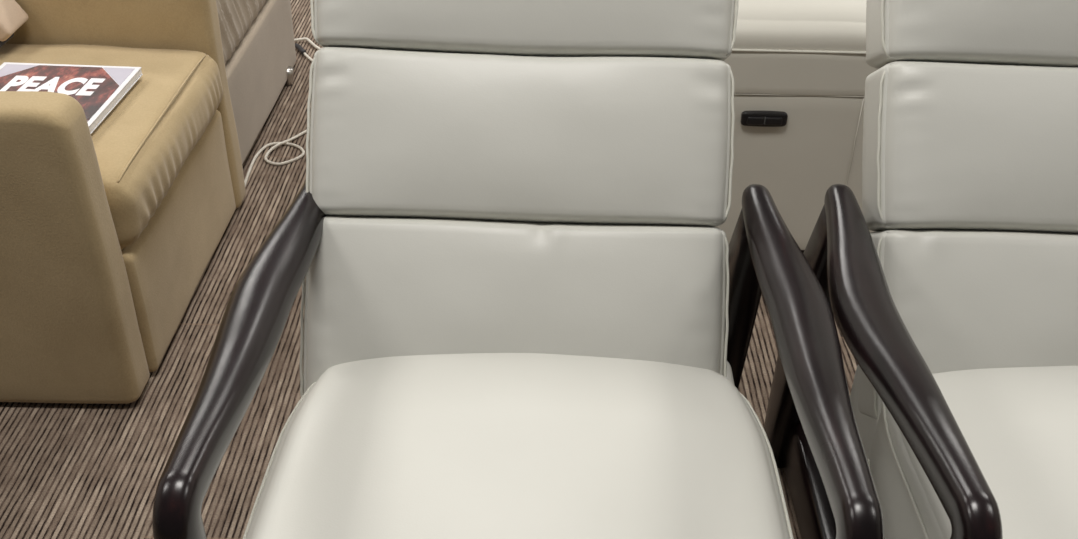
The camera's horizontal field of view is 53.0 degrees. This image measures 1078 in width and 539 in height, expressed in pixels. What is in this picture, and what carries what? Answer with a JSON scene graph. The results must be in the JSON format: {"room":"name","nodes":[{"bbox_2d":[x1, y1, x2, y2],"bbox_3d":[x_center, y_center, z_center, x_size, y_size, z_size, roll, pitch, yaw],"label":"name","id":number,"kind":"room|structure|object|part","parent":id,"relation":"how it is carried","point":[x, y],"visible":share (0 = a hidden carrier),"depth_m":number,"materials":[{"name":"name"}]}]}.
{"room":"yacht lounge","nodes":[
{"label":"yacht lounge","id":0,"kind":"room"},
{"bbox_2d":[0,0,857,538],"bbox_3d":[0.007,-0.340,3.079,8.000,0.050,8.500,1,34,0],"label":"floor","id":1,"kind":"structure","parent":0,"point":[68,470],"depth_m":2.07,"materials":[{"name":"carpet"}]},
{"bbox_2d":[0,0,245,403],"bbox_3d":[-1.170,-0.305,2.203,0.894,0.822,0.833,1,34,0],"label":"armchair","id":2,"kind":"object","parent":1,"relation":"on","point":[108,235],"visible":0.95,"depth_m":2.06,"materials":[{"name":"beige leather"}]},
{"bbox_2d":[0,33,13,47],"bbox_3d":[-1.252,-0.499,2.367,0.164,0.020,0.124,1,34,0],"label":"square pillow","id":3,"kind":"object","parent":2,"relation":"on","point":[2,43],"visible":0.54,"depth_m":2.37,"materials":[{"name":"grey fabric"}]},
{"bbox_2d":[0,0,27,40],"bbox_3d":[-1.249,-0.640,2.297,0.231,0.285,0.113,1,34,0],"label":"lumbar pillow","id":4,"kind":"object","parent":2,"relation":"on","point":[12,16],"visible":1,"depth_m":2.35,"materials":[{"name":"fabric"}]},
{"bbox_2d":[0,62,142,133],"bbox_3d":[-0.985,-0.341,2.146,0.292,0.018,0.297,2,34,2],"label":"book","id":5,"kind":"object","parent":2,"relation":"on","point":[98,89],"visible":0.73,"depth_m":2.19,"materials":[{"name":"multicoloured paper"}]},
{"bbox_3d":[-1.082,-0.405,2.224,0.068,0.001,0.086,2,34,2],"label":"corner panel","id":6,"kind":"part","parent":5,"relation":"part of","materials":[{"name":"purple"}]},
{"bbox_2d":[0,65,118,121],"bbox_3d":[-0.985,-0.348,2.142,0.272,0.001,0.277,2,34,2],"label":"picture","id":7,"kind":"object","parent":5,"relation":"on","point":[96,88],"depth_m":2.19},
{"bbox_3d":[-0.879,-0.397,2.218,0.068,0.001,0.086,2,34,2],"label":"corner panel","id":8,"kind":"part","parent":5,"relation":"part of","materials":[{"name":"purple"}]},
{"bbox_3d":[-1.192,-0.027,1.950,0.858,0.629,0.102,1,34,0],"label":"armrest","id":9,"kind":"part","parent":2,"relation":"part of","materials":[{"name":"beige fabric"}]},
{"bbox_2d":[0,44,222,249],"bbox_3d":[-1.060,-0.279,2.230,0.673,0.180,0.646,1,34,0],"label":"seat cushion","id":10,"kind":"object","parent":2,"relation":"on","point":[147,146],"depth_m":2.21,"materials":[{"name":"beige fabric"}]},
{"bbox_3d":[-1.176,-0.435,2.566,0.874,0.628,0.086,1,34,0],"label":"armrest","id":11,"kind":"part","parent":2,"relation":"part of","materials":[{"name":"beige fabric"}]},
{"bbox_3d":[-0.807,-0.086,2.353,0.105,0.282,0.647,1,34,0],"label":"panel","id":12,"kind":"part","parent":2,"relation":"part of","materials":[{"name":"beige fabric"}]},
{"bbox_2d":[216,0,295,163],"bbox_3d":[-1.189,-0.803,2.912,0.875,0.863,0.794,1,34,0],"label":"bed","id":13,"kind":"object","parent":1,"relation":"on","point":[257,36],"visible":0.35,"depth_m":2.97,"materials":[{"name":"leather"}]},
{"bbox_2d":[216,0,265,63],"bbox_3d":[-1.081,-0.776,2.929,0.606,0.227,0.770,1,34,0],"label":"seat cushion","id":14,"kind":"object","parent":13,"relation":"on","point":[240,21],"depth_m":2.84,"materials":[{"name":"beige fabric"}]},
{"bbox_2d":[244,129,306,186],"bbox_3d":[-0.684,-0.355,3.019,0.129,0.016,0.564,15,36,20],"label":"power cord","id":15,"kind":"object","parent":1,"relation":"on","point":[286,142],"visible":0.85,"depth_m":2.97,"materials":[{"name":"white plastic"}]},
{"bbox_2d":[295,43,312,61],"bbox_3d":[-0.733,-0.692,3.514,0.312,0.021,0.048,28,42,34],"label":"extension cord","id":16,"kind":"object","parent":1,"relation":"on","point":[300,48],"visible":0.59,"depth_m":3.54,"materials":[{"name":"black plastic"}]},
{"bbox_2d":[294,37,320,49],"bbox_3d":[-0.731,-0.740,3.589,0.312,0.012,0.080,16,36,21],"label":"power cord","id":17,"kind":"object","parent":1,"relation":"on","point":[304,38],"visible":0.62,"depth_m":3.63,"materials":[{"name":"white plastic"}]},
{"bbox_2d":[152,0,883,538],"bbox_3d":[-0.012,0.117,1.446,0.768,1.000,1.056,2,34,1],"label":"leather armchair","id":18,"kind":"object","parent":1,"relation":"on","point":[528,314],"visible":1,"depth_m":1.50,"materials":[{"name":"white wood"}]},
{"bbox_3d":[-0.354,0.076,1.339,0.084,0.114,0.711,2,34,1],"label":"armrest","id":19,"kind":"part","parent":18,"relation":"part of","materials":[{"name":"brown wood"}]},
{"bbox_2d":[303,216,725,394],"bbox_3d":[-0.035,0.074,1.583,0.606,0.299,0.260,2,34,1],"label":"cushion","id":20,"kind":"object","parent":18,"relation":"on","point":[622,299],"depth_m":1.50,"materials":[{"name":"beige leather"}]},
{"bbox_2d":[245,353,789,538],"bbox_3d":[-0.022,0.338,1.337,0.648,0.191,0.622,2,34,1],"label":"seat cushion","id":21,"kind":"object","parent":18,"relation":"on","point":[373,445],"depth_m":1.34,"materials":[{"name":"beige leather"}]},
{"bbox_2d":[309,47,730,226],"bbox_3d":[-0.027,-0.188,1.584,0.606,0.260,0.236,2,34,1],"label":"cushion","id":22,"kind":"object","parent":18,"relation":"on","point":[400,136],"depth_m":1.51,"materials":[{"name":"beige leather"}]},
{"bbox_2d":[314,0,734,60],"bbox_3d":[-0.020,-0.421,1.578,0.606,0.252,0.224,2,34,1],"label":"cushion","id":23,"kind":"object","parent":18,"relation":"on","point":[428,30],"depth_m":1.51,"materials":[{"name":"beige leather"}]},
{"bbox_3d":[-0.022,0.367,1.405,0.610,0.140,0.690,2,34,1],"label":"seat","id":24,"kind":"part","parent":18,"relation":"part of","materials":[{"name":"beige leather"}]},
{"bbox_3d":[0.316,0.131,1.792,0.058,0.604,0.179,2,34,1],"label":"leg","id":25,"kind":"part","parent":18,"relation":"part of","materials":[{"name":"brown wood"}]},
{"bbox_3d":[0.329,0.097,1.329,0.084,0.114,0.711,2,34,1],"label":"armrest","id":26,"kind":"part","parent":18,"relation":"part of","materials":[{"name":"brown wood"}]},
{"bbox_2d":[715,0,877,252],"bbox_3d":[0.614,-0.720,2.719,1.264,1.002,1.068,1,34,0],"label":"recliner sofa","id":27,"kind":"object","parent":1,"relation":"on","point":[800,69],"visible":0.34,"depth_m":2.34,"materials":[{"name":"beige leather"}]},
{"bbox_2d":[740,111,787,126],"bbox_3d":[0.491,-0.329,2.356,0.100,0.035,0.015,1,34,0],"label":"switch plate","id":28,"kind":"object","parent":27,"relation":"attached to","point":[747,118],"depth_m":2.35,"materials":[{"name":"black plastic"}]},
{"bbox_3d":[0.604,-0.233,2.473,1.242,0.400,0.087,1,34,0],"label":"panel","id":29,"kind":"part","parent":27,"relation":"part of","materials":[{"name":"beige leather"}]},
{"bbox_2d":[764,0,1077,538],"bbox_3d":[0.762,0.133,1.446,0.768,1.001,1.056,1,34,0],"label":"leather armchair","id":30,"kind":"object","parent":1,"relation":"on","point":[957,316],"visible":0.96,"depth_m":1.50,"materials":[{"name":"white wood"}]},
{"bbox_3d":[0.439,0.131,1.797,0.058,0.604,0.179,1,34,0],"label":"leg","id":31,"kind":"part","parent":30,"relation":"part of","materials":[{"name":"brown wood"}]},
{"bbox_3d":[0.785,0.384,1.405,0.610,0.140,0.690,1,34,0],"label":"seat","id":32,"kind":"part","parent":30,"relation":"part of","materials":[{"name":"beige leather"}]},
{"bbox_3d":[0.421,0.095,1.333,0.084,0.114,0.711,1,34,0],"label":"armrest","id":33,"kind":"part","parent":30,"relation":"part of","materials":[{"name":"brown wood"}]},
{"bbox_2d":[858,229,1077,418],"bbox_3d":[0.785,0.092,1.583,0.606,0.300,0.260,1,34,0],"label":"cushion","id":34,"kind":"object","parent":30,"relation":"on","point":[984,309],"depth_m":1.51,"materials":[{"name":"beige leather"}]},
{"bbox_2d":[862,61,1077,233],"bbox_3d":[0.791,-0.171,1.583,0.606,0.260,0.236,1,34,0],"label":"cushion","id":35,"kind":"object","parent":30,"relation":"on","point":[949,147],"depth_m":1.51,"materials":[{"name":"beige leather"}]},
{"bbox_2d":[866,0,1077,68],"bbox_3d":[0.796,-0.404,1.578,0.606,0.252,0.223,1,34,0],"label":"cushion","id":36,"kind":"object","parent":30,"relation":"on","point":[901,34],"depth_m":1.51,"materials":[{"name":"beige leather"}]},
{"bbox_2d":[870,366,1077,538],"bbox_3d":[0.785,0.355,1.337,0.648,0.191,0.622,1,34,0],"label":"seat cushion","id":37,"kind":"object","parent":30,"relation":"on","point":[1019,424],"depth_m":1.39,"materials":[{"name":"beige leather"}]}
]}

